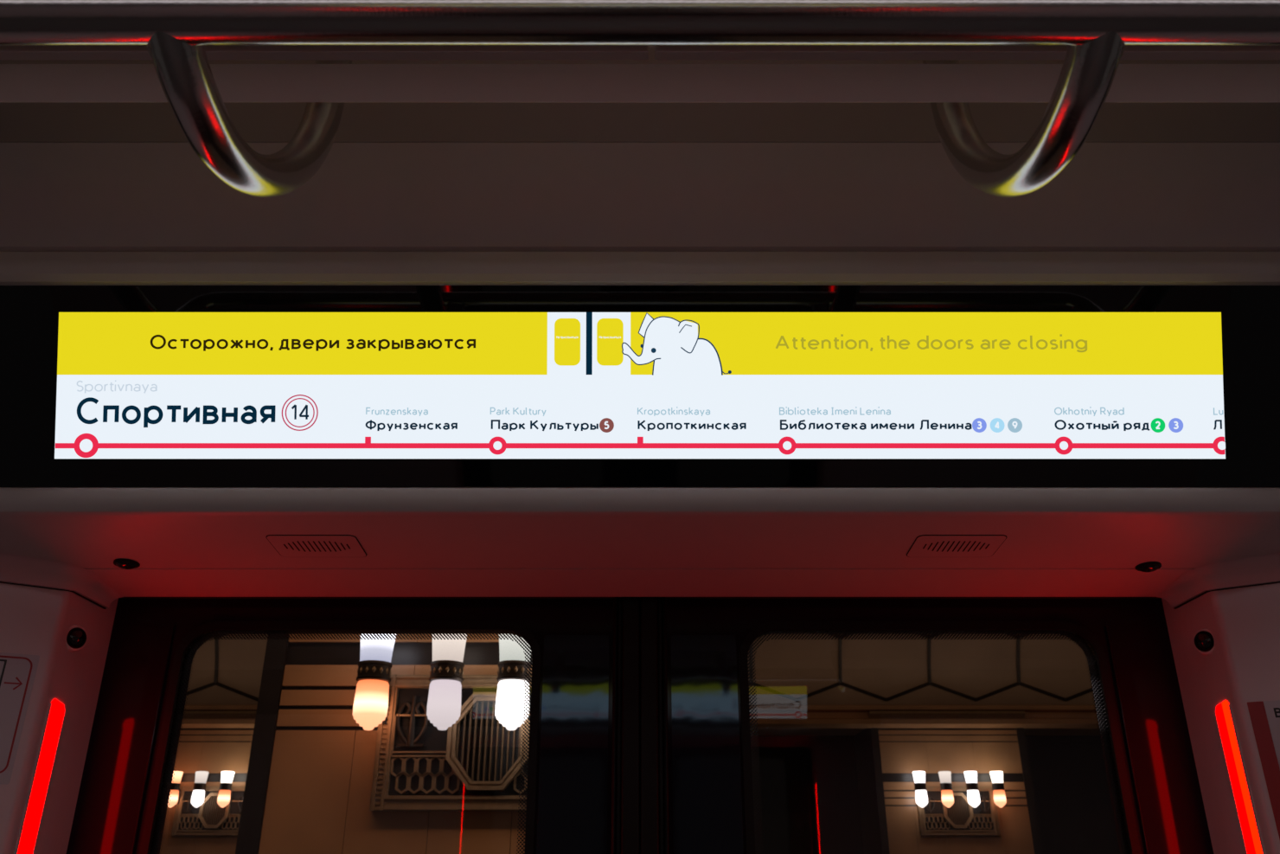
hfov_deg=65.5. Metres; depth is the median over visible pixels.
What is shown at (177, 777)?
wall lantern
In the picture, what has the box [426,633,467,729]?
wall lantern
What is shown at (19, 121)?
ceiling
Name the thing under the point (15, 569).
trim
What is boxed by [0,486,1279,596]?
door header panel
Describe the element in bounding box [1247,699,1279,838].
sticker
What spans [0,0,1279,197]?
grab rail
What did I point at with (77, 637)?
dome
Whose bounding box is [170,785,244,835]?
air vent
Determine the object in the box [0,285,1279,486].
display
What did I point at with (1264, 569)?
trim
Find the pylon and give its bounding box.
[235,633,532,853]
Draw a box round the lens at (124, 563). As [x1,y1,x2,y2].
[113,557,140,569]
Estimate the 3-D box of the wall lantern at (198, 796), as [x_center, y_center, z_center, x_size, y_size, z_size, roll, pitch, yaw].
[-6.646,5.488,15.070,0.187,0.516,0.311,0,-24,0]
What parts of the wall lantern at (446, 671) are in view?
lamp shade, lamp shade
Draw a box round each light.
[14,698,65,853]
[1214,699,1265,853]
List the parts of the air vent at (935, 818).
backing plate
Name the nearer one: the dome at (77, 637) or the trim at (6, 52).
the trim at (6, 52)
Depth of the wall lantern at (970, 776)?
14.96 m
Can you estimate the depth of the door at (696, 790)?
1.45 m
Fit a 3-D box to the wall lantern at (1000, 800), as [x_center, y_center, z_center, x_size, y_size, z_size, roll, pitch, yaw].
[5.408,5.488,15.070,0.187,0.516,0.311,0,-24,0]
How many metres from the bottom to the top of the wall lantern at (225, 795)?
0.516 m
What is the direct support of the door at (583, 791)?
in the wall at (34, 620)
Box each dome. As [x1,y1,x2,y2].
[65,624,88,652]
[1192,627,1215,655]
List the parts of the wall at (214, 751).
cornice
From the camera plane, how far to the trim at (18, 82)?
1.01 m
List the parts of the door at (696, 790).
laminate panel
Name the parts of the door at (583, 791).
laminate panel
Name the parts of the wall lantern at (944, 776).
lamp shade, lamp shade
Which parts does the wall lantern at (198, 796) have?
lamp shade, lamp shade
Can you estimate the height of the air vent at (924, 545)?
0.009 m
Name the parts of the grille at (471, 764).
backing plate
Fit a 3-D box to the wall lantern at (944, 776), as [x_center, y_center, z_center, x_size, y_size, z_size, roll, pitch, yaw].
[4.624,5.488,15.070,0.187,0.516,0.311,0,-24,0]
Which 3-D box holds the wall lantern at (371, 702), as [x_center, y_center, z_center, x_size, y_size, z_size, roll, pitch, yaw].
[-1.405,1.357,5.306,0.187,0.516,0.312,0,-24,0]
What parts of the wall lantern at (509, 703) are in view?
lamp shade, lamp shade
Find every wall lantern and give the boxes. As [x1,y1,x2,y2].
[167,770,183,806]
[191,770,208,806]
[217,770,234,806]
[352,633,396,729]
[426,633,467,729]
[495,633,531,729]
[912,770,927,806]
[938,770,953,806]
[964,770,979,806]
[989,770,1006,806]
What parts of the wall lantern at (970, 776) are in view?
lamp shade, lamp shade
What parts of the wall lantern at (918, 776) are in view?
lamp shade, lamp shade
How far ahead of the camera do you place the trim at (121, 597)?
1.51 m
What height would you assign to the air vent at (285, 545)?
0.009 m
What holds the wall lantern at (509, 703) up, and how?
attached to the grille at (471, 764)
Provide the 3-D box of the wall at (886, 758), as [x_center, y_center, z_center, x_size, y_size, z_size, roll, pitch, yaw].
[4.820,6.233,15.618,2.440,4.320,1.410,0,-24,0]
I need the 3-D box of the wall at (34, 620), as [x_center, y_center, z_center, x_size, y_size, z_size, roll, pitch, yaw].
[-1.534,1.051,0.961,1.553,1.932,0.361,4,-24,-10]
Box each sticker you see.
[0,652,39,784]
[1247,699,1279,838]
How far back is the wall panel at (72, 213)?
1.24 m
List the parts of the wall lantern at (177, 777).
lamp shade, lamp shade, bracket arm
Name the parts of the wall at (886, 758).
cornice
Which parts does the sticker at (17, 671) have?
black frame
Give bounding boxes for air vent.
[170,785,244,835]
[265,534,366,556]
[906,534,1006,556]
[915,785,1000,835]
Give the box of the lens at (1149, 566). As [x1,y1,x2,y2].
[1135,561,1161,571]
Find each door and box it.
[66,596,639,853]
[640,596,1213,853]
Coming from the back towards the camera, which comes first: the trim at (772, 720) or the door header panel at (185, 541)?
the trim at (772, 720)
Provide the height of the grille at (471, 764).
0.698 m
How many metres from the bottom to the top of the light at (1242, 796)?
0.575 m
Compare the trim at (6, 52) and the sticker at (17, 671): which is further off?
the sticker at (17, 671)
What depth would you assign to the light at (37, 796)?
1.31 m
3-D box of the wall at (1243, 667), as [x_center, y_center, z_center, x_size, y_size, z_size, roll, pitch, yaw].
[1.534,1.051,0.961,1.553,1.932,0.361,-4,-24,10]
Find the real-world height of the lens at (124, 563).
0.010 m
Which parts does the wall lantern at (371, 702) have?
lamp shade, lamp shade, bracket arm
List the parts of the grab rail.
curved arm, rail, curved arm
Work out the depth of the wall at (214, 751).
15.42 m
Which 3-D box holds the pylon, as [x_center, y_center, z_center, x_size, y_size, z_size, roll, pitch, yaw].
[-0.890,2.069,5.979,2.440,4.160,1.610,0,-24,0]
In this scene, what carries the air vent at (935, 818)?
in the wall at (886, 758)
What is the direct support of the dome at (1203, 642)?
attached to the wall at (1243, 667)
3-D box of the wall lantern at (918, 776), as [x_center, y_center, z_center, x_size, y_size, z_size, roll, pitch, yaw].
[4.232,5.488,15.070,0.187,0.516,0.311,0,-24,0]
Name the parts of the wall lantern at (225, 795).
lamp shade, lamp shade, bracket arm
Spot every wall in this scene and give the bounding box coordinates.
[0,582,118,853]
[159,710,255,853]
[854,710,1043,853]
[1161,582,1279,853]
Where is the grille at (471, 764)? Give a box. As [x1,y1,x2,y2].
[369,673,531,811]
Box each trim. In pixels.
[0,45,1279,59]
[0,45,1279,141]
[0,64,1279,102]
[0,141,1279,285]
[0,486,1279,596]
[0,551,122,608]
[117,596,1162,598]
[180,704,1100,735]
[1157,551,1279,608]
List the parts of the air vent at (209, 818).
backing plate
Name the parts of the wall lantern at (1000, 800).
lamp shade, lamp shade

